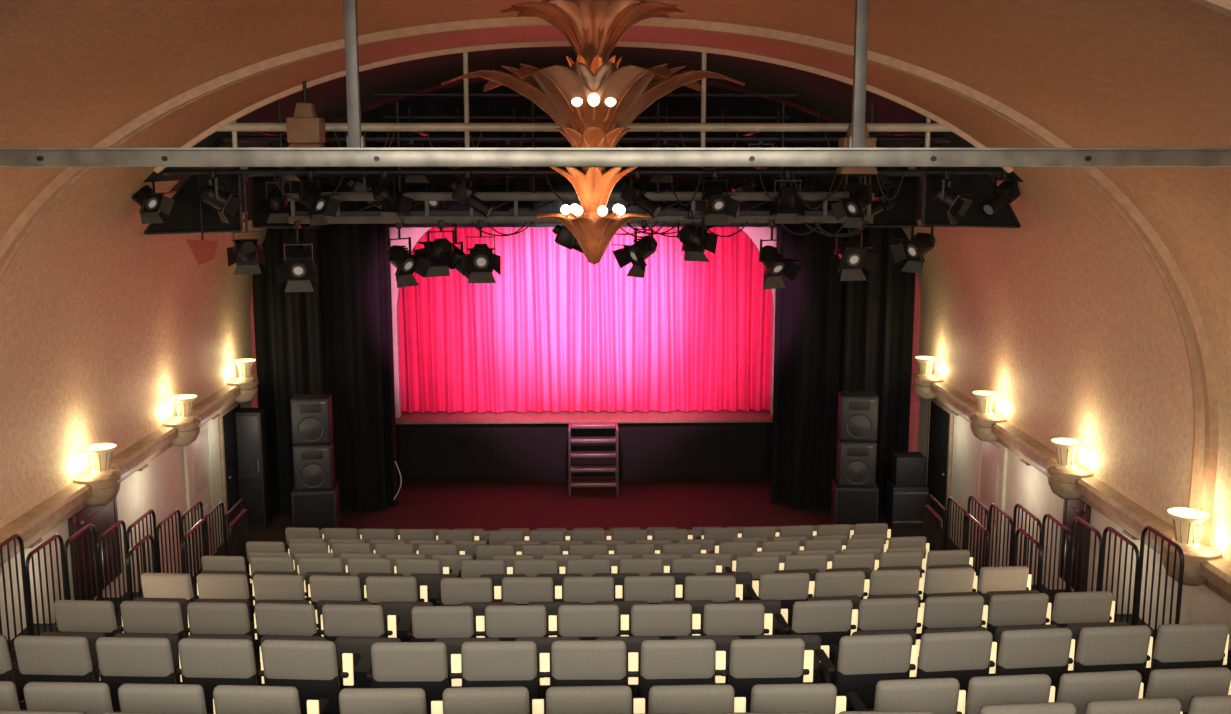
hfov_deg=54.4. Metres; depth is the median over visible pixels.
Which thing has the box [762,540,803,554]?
seat
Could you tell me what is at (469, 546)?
seat
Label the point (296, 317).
drape
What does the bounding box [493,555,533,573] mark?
seat
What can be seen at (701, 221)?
cable
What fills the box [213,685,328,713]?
seat
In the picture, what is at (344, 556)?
seat
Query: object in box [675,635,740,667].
seat
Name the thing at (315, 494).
stack
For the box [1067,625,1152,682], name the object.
seat
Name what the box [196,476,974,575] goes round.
floor
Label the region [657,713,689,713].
seat
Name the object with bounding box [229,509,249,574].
railing
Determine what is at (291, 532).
seat
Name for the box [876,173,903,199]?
cable
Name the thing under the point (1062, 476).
lamp
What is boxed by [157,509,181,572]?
railing
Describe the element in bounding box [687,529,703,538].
seat
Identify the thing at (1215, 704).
seat
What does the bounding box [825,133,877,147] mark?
cable
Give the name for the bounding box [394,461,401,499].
cable
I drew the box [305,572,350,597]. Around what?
seat
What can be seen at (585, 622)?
seat
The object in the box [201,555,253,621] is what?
seat
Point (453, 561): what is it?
seat
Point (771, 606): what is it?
seat
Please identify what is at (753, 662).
seat
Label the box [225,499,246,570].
railing
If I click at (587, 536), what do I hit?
seat
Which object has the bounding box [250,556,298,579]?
seat
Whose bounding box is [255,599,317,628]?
seat
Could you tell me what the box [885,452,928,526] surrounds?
equipment case
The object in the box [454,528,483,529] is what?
seat
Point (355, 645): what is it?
seat
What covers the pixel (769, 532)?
seat
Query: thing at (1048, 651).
seat
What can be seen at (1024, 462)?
light
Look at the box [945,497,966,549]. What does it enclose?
railing
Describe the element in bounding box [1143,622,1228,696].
seat
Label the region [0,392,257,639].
wall
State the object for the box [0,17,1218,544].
trim
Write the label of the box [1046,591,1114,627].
seat
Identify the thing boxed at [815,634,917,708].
seat
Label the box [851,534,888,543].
seat
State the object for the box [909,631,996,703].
seat
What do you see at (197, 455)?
door
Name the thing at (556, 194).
cable
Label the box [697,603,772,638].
seat
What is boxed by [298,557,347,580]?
seat
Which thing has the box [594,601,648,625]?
seat
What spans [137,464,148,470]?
light
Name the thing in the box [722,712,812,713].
seat
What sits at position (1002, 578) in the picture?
seat
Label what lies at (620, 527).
seat
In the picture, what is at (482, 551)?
seat
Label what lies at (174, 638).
seat
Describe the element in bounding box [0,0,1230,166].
beam
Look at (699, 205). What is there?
black border
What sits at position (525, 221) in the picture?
cable
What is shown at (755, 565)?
seat
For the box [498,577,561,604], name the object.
seat
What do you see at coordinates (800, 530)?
seat
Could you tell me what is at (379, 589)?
seat
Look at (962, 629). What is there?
seat
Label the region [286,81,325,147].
hoist
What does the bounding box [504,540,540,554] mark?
seat
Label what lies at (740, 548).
seat
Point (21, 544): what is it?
railing
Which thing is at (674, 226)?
cable
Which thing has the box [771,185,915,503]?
drape
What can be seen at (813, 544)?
seat
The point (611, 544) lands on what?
seat
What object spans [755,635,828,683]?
seat
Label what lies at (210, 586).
seat
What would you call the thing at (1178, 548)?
railing
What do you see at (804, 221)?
cable
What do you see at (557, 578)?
seat
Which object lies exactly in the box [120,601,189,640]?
seat
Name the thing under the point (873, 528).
seat
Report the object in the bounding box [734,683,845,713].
seat
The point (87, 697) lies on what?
seat
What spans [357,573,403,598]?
seat
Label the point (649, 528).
seat
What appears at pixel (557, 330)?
stage curtain
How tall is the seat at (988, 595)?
0.876 m
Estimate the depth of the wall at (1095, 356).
13.81 m
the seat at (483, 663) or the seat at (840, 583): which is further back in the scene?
the seat at (840, 583)
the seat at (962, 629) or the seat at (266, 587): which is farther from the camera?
the seat at (266, 587)
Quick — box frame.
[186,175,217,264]
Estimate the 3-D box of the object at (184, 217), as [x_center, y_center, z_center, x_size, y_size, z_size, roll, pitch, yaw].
[-4.760,-1.743,13.443,1.113,0.740,0.050,0,10,-1]
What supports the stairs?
on the floor at (680, 502)
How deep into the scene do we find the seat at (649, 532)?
16.31 m
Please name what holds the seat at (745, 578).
on the floor at (119, 619)
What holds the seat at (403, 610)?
on the floor at (119, 619)
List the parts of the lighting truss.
theatre spotlight, theatre spotlight, theatre spotlight, theatre spotlight, theatre spotlight, theatre spotlight, theatre spotlight, theatre spotlight, theatre spotlight, theatre spotlight, theatre spotlight, theatre spotlight, theatre spotlight, theatre spotlight, theatre spotlight, theatre spotlight, theatre spotlight, theatre spotlight, theatre spotlight, theatre spotlight, theatre spotlight, theatre spotlight, theatre spotlight, theatre spotlight, theatre spotlight, theatre spotlight, theatre spotlight, theatre spotlight, theatre spotlight, theatre spotlight, theatre spotlight, theatre spotlight, theatre spotlight, theatre spotlight, theatre spotlight, theatre spotlight, theatre spotlight, theatre spotlight, theatre spotlight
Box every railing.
[0,534,31,654]
[25,534,67,635]
[64,523,100,600]
[97,520,127,618]
[126,534,155,600]
[127,509,158,600]
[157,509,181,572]
[181,500,205,585]
[181,519,208,595]
[204,502,226,555]
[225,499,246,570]
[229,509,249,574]
[922,504,942,550]
[925,494,946,550]
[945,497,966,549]
[962,513,989,580]
[965,495,988,577]
[988,503,1012,566]
[1011,503,1041,589]
[1013,528,1042,592]
[1041,513,1070,610]
[1067,516,1101,591]
[1099,526,1139,625]
[1134,525,1183,643]
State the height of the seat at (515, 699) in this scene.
0.876 m
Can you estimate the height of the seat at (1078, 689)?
0.876 m
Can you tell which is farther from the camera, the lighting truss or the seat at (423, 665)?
the lighting truss
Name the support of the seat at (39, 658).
on the floor at (119, 619)
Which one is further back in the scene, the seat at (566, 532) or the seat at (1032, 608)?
the seat at (566, 532)
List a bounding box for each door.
[68,497,121,599]
[183,421,215,575]
[218,402,242,539]
[925,398,953,533]
[974,440,1007,569]
[1059,499,1090,591]
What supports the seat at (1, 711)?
on the floor at (119, 619)
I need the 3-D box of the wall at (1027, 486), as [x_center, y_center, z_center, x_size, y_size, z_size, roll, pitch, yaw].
[5.724,3.292,10.322,0.100,2.500,27.000,0,10,-1]
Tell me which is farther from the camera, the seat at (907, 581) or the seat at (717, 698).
the seat at (907, 581)
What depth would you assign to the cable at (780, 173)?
13.25 m
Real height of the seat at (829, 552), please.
0.876 m
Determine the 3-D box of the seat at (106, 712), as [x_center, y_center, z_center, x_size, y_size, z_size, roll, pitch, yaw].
[-2.055,1.976,5.593,0.568,0.876,0.523,0,10,2]
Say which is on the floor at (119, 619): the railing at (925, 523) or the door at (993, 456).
the railing at (925, 523)
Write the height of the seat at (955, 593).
0.876 m
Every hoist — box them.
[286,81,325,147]
[835,123,877,183]
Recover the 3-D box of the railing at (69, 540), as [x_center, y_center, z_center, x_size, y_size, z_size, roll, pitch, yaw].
[-5.426,2.319,12.200,0.090,1.139,0.780,0,10,-1]
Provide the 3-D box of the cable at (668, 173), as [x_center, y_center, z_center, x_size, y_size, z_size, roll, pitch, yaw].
[0.769,-1.848,13.219,0.384,0.363,0.055,0,10,-1]
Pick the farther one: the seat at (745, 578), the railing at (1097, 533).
the railing at (1097, 533)
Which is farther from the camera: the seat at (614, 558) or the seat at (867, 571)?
the seat at (614, 558)
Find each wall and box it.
[0,228,266,527]
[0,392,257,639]
[389,227,776,417]
[902,227,1230,562]
[908,371,1230,650]
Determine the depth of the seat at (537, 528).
17.22 m
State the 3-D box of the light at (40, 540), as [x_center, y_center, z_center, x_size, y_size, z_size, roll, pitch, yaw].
[-6.106,1.955,12.554,0.100,0.050,0.240,0,10,-1]
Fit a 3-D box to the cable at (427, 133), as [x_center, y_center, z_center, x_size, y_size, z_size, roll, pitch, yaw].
[-1.711,-2.192,12.727,0.590,0.382,0.055,0,10,-1]
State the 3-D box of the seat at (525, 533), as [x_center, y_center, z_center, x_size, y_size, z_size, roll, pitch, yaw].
[-1.164,2.762,16.589,0.568,0.876,0.523,0,10,-1]
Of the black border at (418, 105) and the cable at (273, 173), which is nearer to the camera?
the cable at (273, 173)
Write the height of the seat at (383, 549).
0.876 m
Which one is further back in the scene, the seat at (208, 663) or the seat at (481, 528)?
the seat at (481, 528)
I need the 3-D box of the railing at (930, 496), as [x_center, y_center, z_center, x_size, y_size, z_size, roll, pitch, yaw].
[4.749,2.687,17.754,0.090,1.139,1.030,0,10,-1]
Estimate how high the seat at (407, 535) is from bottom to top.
0.876 m
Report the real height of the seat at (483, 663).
0.876 m
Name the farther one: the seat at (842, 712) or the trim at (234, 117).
the trim at (234, 117)
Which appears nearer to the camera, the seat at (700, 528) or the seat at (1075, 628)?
the seat at (1075, 628)
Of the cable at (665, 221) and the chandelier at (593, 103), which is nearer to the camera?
the chandelier at (593, 103)
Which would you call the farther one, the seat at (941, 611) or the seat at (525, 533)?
the seat at (525, 533)
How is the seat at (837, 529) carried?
on the floor at (119, 619)
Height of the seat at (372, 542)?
0.876 m
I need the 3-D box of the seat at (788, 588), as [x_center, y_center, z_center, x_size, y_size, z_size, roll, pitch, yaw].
[1.475,2.293,10.787,0.568,0.876,0.523,-1,10,-5]
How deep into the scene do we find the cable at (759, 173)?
13.23 m
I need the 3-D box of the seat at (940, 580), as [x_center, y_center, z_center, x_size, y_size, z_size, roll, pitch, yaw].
[2.960,2.271,10.917,0.568,0.876,0.523,-1,10,-6]
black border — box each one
[248,81,919,184]
[389,185,777,227]
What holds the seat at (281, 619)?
on the floor at (119, 619)
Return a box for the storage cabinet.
[235,408,271,528]
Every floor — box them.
[7,570,1230,712]
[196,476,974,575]
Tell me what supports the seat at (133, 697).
on the floor at (119, 619)
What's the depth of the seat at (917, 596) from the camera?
9.69 m
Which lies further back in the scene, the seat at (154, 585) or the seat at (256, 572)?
the seat at (256, 572)
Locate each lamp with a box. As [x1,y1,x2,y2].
[73,443,120,506]
[162,394,200,445]
[227,359,258,401]
[912,356,943,398]
[969,391,1006,441]
[1047,438,1092,499]
[1160,507,1221,585]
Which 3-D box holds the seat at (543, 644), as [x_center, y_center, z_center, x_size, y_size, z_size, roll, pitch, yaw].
[-0.440,2.249,8.204,0.568,0.876,0.523,0,10,-1]
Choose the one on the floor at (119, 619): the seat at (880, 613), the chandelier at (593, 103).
the seat at (880, 613)
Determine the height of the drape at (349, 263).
5.830 m
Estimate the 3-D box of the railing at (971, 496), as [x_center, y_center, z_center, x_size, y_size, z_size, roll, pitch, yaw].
[4.792,2.466,15.867,0.090,1.139,0.880,0,10,-1]
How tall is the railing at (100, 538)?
1.139 m
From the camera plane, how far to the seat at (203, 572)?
11.30 m
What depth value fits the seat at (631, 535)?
15.43 m
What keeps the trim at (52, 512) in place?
attached to the wall at (160, 487)
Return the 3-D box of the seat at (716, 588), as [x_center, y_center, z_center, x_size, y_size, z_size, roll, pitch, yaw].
[0.837,2.303,10.728,0.568,0.876,0.523,0,10,-1]
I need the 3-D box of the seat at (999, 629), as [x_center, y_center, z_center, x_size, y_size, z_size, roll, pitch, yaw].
[2.785,2.215,8.403,0.568,0.876,0.523,-1,10,-5]
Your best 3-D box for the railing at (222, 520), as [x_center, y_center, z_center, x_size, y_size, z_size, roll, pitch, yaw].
[-5.526,2.637,16.536,0.090,1.139,0.930,0,10,-1]
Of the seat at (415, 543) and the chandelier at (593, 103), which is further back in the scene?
the seat at (415, 543)
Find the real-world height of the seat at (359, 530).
0.876 m
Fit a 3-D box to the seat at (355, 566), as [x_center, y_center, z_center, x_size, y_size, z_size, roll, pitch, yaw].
[-2.466,2.424,12.368,0.568,0.876,0.523,1,10,3]
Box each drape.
[252,185,397,506]
[267,228,324,515]
[319,185,386,512]
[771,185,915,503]
[792,185,847,509]
[842,227,893,511]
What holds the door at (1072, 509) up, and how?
in the wall at (1027, 486)
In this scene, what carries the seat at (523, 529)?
on the floor at (680, 502)
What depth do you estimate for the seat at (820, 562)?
12.16 m
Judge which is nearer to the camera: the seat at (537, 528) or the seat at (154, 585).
the seat at (154, 585)
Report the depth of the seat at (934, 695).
6.24 m
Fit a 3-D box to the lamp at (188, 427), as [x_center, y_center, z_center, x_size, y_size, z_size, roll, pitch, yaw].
[-6.045,0.884,16.636,0.530,0.705,0.530,0,10,-1]
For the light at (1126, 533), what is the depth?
12.78 m
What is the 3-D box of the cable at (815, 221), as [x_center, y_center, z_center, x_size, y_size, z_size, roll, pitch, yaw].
[2.523,-1.425,13.332,0.618,0.180,0.054,0,10,-1]
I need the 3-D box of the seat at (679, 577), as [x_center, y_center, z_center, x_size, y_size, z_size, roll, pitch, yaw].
[0.548,2.428,11.554,0.568,0.876,0.523,0,10,0]
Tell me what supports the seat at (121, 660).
on the floor at (119, 619)
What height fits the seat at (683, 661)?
0.876 m
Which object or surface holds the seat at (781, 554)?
on the floor at (119, 619)
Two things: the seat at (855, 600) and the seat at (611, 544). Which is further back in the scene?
the seat at (611, 544)
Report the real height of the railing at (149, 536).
1.019 m
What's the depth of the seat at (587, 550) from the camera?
13.62 m
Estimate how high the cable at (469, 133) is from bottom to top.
0.370 m
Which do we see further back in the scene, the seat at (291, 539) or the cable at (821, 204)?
the seat at (291, 539)
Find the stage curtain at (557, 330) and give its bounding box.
[398,227,771,412]
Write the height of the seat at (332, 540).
0.876 m
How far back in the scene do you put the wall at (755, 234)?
22.79 m
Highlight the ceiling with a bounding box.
[0,0,1230,294]
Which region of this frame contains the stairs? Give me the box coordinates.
[568,421,618,495]
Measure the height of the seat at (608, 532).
0.876 m
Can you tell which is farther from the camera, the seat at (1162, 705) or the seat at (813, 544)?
the seat at (813, 544)
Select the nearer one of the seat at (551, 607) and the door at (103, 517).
the seat at (551, 607)
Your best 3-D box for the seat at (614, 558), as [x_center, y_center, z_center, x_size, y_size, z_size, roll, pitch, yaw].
[-0.027,2.510,13.126,0.568,0.876,0.523,0,10,-2]
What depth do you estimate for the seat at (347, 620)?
8.70 m
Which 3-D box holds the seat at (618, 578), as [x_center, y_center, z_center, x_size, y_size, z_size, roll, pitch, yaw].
[0.015,2.430,11.541,0.568,0.876,0.523,0,10,-1]
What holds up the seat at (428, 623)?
on the floor at (119, 619)
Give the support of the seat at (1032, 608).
on the floor at (119, 619)
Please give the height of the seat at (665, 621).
0.876 m
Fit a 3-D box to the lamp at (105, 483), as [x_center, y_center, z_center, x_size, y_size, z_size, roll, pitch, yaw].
[-5.976,1.362,13.777,0.530,0.705,0.530,0,10,-1]
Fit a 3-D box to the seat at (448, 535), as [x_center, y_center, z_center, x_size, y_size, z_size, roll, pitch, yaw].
[-2.052,2.622,15.726,0.568,0.876,0.523,0,10,2]
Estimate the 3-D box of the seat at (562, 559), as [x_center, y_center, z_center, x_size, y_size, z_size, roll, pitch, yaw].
[-0.552,2.512,13.113,0.568,0.876,0.523,0,10,-1]
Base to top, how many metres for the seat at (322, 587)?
0.876 m
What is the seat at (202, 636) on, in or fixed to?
on the floor at (119, 619)
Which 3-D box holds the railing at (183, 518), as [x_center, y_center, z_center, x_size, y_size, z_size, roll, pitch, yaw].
[-5.505,2.506,15.627,0.090,1.139,0.880,0,10,-1]
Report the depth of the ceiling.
9.73 m
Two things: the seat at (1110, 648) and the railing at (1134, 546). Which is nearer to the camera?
the seat at (1110, 648)
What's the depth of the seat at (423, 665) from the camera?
7.06 m
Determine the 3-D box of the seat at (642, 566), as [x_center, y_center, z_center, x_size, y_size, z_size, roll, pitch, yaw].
[0.265,2.426,12.358,0.568,0.876,0.523,0,10,-1]
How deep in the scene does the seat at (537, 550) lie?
13.61 m
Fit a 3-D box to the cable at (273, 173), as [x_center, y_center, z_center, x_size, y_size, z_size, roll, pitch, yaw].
[-3.363,-1.854,13.120,0.780,0.318,0.054,0,10,-1]
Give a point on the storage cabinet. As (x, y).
(251, 423)
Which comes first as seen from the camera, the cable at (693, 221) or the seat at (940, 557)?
the seat at (940, 557)
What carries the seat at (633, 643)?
on the floor at (119, 619)
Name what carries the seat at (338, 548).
on the floor at (119, 619)
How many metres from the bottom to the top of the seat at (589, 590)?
0.876 m
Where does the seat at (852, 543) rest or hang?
on the floor at (119, 619)
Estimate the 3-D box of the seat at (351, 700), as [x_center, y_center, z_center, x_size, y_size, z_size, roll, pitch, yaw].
[-1.190,2.098,6.437,0.568,0.876,0.523,0,10,-1]
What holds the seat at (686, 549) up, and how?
on the floor at (119, 619)
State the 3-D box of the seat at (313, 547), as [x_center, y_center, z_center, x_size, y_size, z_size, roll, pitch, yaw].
[-3.502,2.516,13.997,0.568,0.876,0.523,0,10,2]
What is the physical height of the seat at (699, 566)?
0.876 m
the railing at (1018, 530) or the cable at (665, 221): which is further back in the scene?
the cable at (665, 221)
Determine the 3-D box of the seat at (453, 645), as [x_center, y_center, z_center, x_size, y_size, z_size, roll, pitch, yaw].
[-0.969,2.251,8.192,0.568,0.876,0.523,0,10,-1]
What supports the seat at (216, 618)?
on the floor at (119, 619)
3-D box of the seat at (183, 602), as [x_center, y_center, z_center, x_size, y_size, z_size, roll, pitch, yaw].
[-3.644,2.336,9.922,0.568,0.876,0.523,0,10,2]
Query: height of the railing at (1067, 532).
1.139 m
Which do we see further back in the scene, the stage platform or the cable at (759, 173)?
the stage platform
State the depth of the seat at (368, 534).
15.46 m
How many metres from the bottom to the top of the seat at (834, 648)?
0.876 m
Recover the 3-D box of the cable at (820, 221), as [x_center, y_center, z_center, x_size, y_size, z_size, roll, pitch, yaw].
[2.063,-1.435,13.319,0.467,0.155,0.054,0,10,-1]
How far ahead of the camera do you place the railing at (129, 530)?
13.84 m
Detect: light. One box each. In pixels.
[27,538,42,547]
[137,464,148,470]
[1020,459,1031,465]
[1123,530,1137,539]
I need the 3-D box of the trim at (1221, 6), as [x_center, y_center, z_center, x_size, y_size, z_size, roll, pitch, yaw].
[-0.134,0.268,5.822,11.700,4.850,0.160,0,10,-1]
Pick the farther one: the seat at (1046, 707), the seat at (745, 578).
the seat at (745, 578)
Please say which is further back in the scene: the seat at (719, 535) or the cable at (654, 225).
the seat at (719, 535)
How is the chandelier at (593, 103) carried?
hanging from the ceiling
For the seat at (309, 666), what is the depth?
7.10 m
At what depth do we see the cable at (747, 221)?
13.29 m
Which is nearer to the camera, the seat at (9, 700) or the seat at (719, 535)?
the seat at (9, 700)
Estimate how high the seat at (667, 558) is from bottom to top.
0.876 m
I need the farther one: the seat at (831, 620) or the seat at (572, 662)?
the seat at (831, 620)
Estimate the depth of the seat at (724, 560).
12.84 m
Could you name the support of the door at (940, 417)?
in the wall at (1027, 486)
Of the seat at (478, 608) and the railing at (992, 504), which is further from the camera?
the railing at (992, 504)
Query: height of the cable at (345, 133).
0.344 m
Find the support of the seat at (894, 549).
on the floor at (119, 619)
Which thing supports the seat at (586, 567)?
on the floor at (119, 619)
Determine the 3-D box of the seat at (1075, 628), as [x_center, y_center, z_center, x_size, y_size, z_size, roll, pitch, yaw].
[3.283,2.208,8.447,0.568,0.876,0.523,-1,10,-5]
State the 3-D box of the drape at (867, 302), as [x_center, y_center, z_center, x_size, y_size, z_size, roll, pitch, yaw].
[4.322,-0.118,20.610,0.801,5.730,0.184,0,10,-1]
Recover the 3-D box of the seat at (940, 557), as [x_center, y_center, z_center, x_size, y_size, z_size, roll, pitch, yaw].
[3.423,2.385,12.603,0.568,0.876,0.523,-1,10,-5]
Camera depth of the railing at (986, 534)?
14.02 m
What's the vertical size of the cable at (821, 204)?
0.403 m
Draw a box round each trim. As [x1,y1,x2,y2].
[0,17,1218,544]
[0,374,257,562]
[153,41,1013,172]
[913,371,1230,603]
[1187,0,1230,16]
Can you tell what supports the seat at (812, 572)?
on the floor at (119, 619)
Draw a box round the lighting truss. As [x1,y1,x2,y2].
[132,52,1019,291]
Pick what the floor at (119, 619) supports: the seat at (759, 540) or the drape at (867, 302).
the seat at (759, 540)
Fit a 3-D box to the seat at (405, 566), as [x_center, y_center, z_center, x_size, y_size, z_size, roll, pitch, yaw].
[-1.966,2.427,12.348,0.568,0.876,0.523,1,10,4]
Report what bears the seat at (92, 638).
on the floor at (119, 619)
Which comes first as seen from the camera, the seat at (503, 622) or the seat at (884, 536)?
the seat at (503, 622)
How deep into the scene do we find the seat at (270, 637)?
7.92 m
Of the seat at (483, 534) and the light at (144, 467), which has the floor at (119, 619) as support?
the seat at (483, 534)
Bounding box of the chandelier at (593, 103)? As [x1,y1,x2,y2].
[441,0,744,264]
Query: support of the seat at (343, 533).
on the floor at (119, 619)
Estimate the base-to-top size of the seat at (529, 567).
0.876 m
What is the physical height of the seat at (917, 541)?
0.876 m
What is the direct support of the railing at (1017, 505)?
on the floor at (119, 619)
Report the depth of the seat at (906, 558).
12.25 m
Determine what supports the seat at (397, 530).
on the floor at (119, 619)
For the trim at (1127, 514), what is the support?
attached to the wall at (1027, 486)
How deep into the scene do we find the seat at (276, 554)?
12.88 m
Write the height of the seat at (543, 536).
0.876 m
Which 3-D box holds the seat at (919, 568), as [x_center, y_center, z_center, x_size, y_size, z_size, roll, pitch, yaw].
[2.707,2.399,11.728,0.568,0.876,0.523,-1,10,-5]
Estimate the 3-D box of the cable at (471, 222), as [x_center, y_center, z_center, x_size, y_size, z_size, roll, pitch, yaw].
[-1.257,-1.417,13.243,0.689,0.165,0.054,0,10,-1]
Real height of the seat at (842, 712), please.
0.876 m
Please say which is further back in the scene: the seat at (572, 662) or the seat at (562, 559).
the seat at (562, 559)
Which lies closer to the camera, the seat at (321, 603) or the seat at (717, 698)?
the seat at (717, 698)
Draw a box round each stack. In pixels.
[291,394,340,529]
[831,391,878,525]
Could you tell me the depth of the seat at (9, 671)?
7.20 m
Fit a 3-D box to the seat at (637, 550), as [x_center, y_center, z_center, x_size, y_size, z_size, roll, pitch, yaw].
[0.225,2.525,13.946,0.568,0.876,0.523,0,10,-2]
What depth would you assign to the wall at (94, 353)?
14.26 m
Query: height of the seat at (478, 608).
0.876 m
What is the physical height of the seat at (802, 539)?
0.876 m
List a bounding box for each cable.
[273,173,343,200]
[334,133,394,147]
[345,133,389,147]
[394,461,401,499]
[427,133,481,168]
[469,133,525,167]
[471,222,532,235]
[487,221,526,234]
[545,173,580,205]
[615,221,657,234]
[621,221,665,237]
[626,221,693,234]
[627,221,678,234]
[646,221,701,236]
[668,173,701,205]
[680,133,737,169]
[701,221,747,236]
[759,173,794,201]
[780,173,843,201]
[782,221,821,234]
[792,173,835,209]
[804,221,866,235]
[814,221,845,236]
[815,221,868,236]
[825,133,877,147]
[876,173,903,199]
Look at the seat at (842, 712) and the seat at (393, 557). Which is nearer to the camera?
the seat at (842, 712)
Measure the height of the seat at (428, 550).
0.876 m
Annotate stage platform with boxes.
[395,410,772,477]
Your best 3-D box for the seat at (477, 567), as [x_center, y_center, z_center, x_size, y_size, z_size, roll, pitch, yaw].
[-1.330,2.432,12.321,0.568,0.876,0.523,0,10,-2]
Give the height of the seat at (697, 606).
0.876 m
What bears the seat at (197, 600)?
on the floor at (119, 619)
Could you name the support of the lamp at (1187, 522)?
attached to the wall at (1095, 356)
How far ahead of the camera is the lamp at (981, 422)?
16.78 m
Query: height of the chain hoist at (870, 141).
0.860 m
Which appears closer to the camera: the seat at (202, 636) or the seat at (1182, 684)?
the seat at (1182, 684)
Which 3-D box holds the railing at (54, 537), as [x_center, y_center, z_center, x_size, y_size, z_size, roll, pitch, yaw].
[-5.408,2.318,11.415,0.090,1.139,0.830,0,10,-1]
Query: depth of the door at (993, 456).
17.30 m
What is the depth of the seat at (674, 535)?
15.44 m
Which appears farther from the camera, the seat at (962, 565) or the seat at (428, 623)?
the seat at (962, 565)
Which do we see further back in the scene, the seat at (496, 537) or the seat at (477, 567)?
the seat at (496, 537)
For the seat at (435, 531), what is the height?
0.876 m
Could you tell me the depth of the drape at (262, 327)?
20.92 m
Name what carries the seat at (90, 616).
on the floor at (119, 619)
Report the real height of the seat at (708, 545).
0.876 m
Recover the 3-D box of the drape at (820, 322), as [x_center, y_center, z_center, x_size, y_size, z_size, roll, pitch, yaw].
[3.618,-0.191,20.744,1.004,5.830,0.203,0,10,-1]
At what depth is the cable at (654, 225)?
13.26 m
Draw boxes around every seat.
[0,635,26,708]
[0,681,26,709]
[0,710,85,713]
[14,635,100,705]
[23,682,120,713]
[40,632,105,664]
[54,600,123,636]
[95,637,181,710]
[103,712,191,713]
[113,633,179,665]
[118,683,215,713]
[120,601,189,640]
[133,598,187,626]
[141,573,198,603]
[178,638,264,711]
[187,602,259,660]
[187,634,260,666]
[194,599,253,627]
[197,574,254,621]
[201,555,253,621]
[201,570,252,596]
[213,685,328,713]
[245,541,289,574]
[247,552,294,621]
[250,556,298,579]
[253,571,306,597]
[253,574,310,603]
[254,603,323,655]
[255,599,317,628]
[259,635,326,666]
[261,639,360,713]
[284,527,323,552]
[289,538,329,552]
[289,542,331,559]
[294,552,334,571]
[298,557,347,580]
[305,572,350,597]
[309,575,366,609]
[316,600,370,628]
[322,604,399,642]
[323,528,361,545]
[329,538,364,552]
[332,542,374,557]
[335,636,400,687]
[339,688,442,713]
[340,553,380,572]
[347,557,396,575]
[357,529,361,538]
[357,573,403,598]
[361,528,399,542]
[365,576,429,604]
[366,642,461,713]
[369,539,404,552]
[375,543,418,557]
[378,601,432,641]
[386,554,426,572]
[395,529,400,538]
[396,558,451,576]
[400,529,437,542]
[407,606,484,641]
[410,540,445,553]
[410,574,456,605]
[418,544,466,558]
[432,554,472,577]
[433,530,438,539]
[434,638,499,669]
[436,577,500,605]
[438,529,479,543]
[442,686,543,713]
[450,540,486,558]
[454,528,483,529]
[456,641,549,712]
[458,559,512,577]
[460,602,514,629]
[471,530,488,541]
[473,545,521,559]
[480,574,526,599]
[480,605,556,640]
[487,530,528,544]
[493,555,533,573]
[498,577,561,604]
[500,528,529,530]
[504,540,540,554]
[513,559,564,576]
[515,637,580,697]
[522,544,567,558]
[523,531,529,539]
[527,602,581,625]
[529,530,569,543]
[536,528,566,529]
[536,574,582,595]
[541,685,644,713]
[542,554,583,569]
[545,640,637,696]
[548,540,583,553]
[553,604,628,639]
[559,576,621,604]
[564,530,571,538]
[565,558,616,576]
[569,544,613,558]
[570,530,610,543]
[573,528,603,529]
[591,540,627,553]
[592,554,632,568]
[593,573,638,589]
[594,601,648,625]
[595,636,660,696]
[605,530,612,537]
[610,527,639,529]
[611,529,651,543]
[615,543,659,557]
[617,558,669,575]
[619,576,681,603]
[625,604,700,639]
[633,639,725,713]
[635,539,670,553]
[638,684,745,713]
[641,554,682,571]
[646,530,653,539]
[647,527,676,529]
[649,573,695,593]
[653,529,692,542]
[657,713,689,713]
[660,600,713,627]
[662,543,705,557]
[670,558,721,575]
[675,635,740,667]
[679,539,718,552]
[679,575,742,602]
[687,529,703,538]
[691,553,735,571]
[692,527,721,537]
[696,527,741,545]
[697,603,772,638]
[705,572,758,599]
[710,541,761,560]
[719,638,813,711]
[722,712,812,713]
[725,555,783,580]
[727,600,787,634]
[732,537,767,547]
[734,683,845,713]
[742,526,778,540]
[746,573,814,624]
[751,550,791,562]
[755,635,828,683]
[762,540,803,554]
[772,536,807,546]
[774,569,819,580]
[775,599,857,660]
[779,525,816,539]
[784,554,831,571]
[789,596,860,614]
[797,549,836,560]
[804,539,845,553]
[811,571,869,599]
[812,535,846,544]
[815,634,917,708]
[817,524,853,539]
[826,568,871,579]
[829,629,920,663]
[832,552,878,570]
[839,711,933,713]
[842,548,881,563]
[846,537,887,551]
[847,678,965,713]
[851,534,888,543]
[854,523,890,539]
[854,597,923,632]
[866,569,923,599]
[867,594,924,615]
[877,566,924,581]
[879,551,925,573]
[886,546,926,563]
[888,536,928,553]
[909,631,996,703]
[916,595,987,639]
[918,567,977,602]
[918,627,987,657]
[922,550,972,572]
[927,592,979,596]
[928,564,975,575]
[957,674,1054,713]
[972,566,1031,604]
[979,702,1075,713]
[981,593,1050,641]
[985,590,1038,619]
[989,628,1074,700]
[994,624,1058,657]
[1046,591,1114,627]
[1054,670,1143,713]
[1066,622,1128,654]
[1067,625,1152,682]
[1085,697,1182,713]
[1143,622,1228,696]
[1144,667,1230,713]
[1187,695,1230,713]
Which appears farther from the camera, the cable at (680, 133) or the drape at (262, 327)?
the drape at (262, 327)
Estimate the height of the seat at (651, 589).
0.876 m

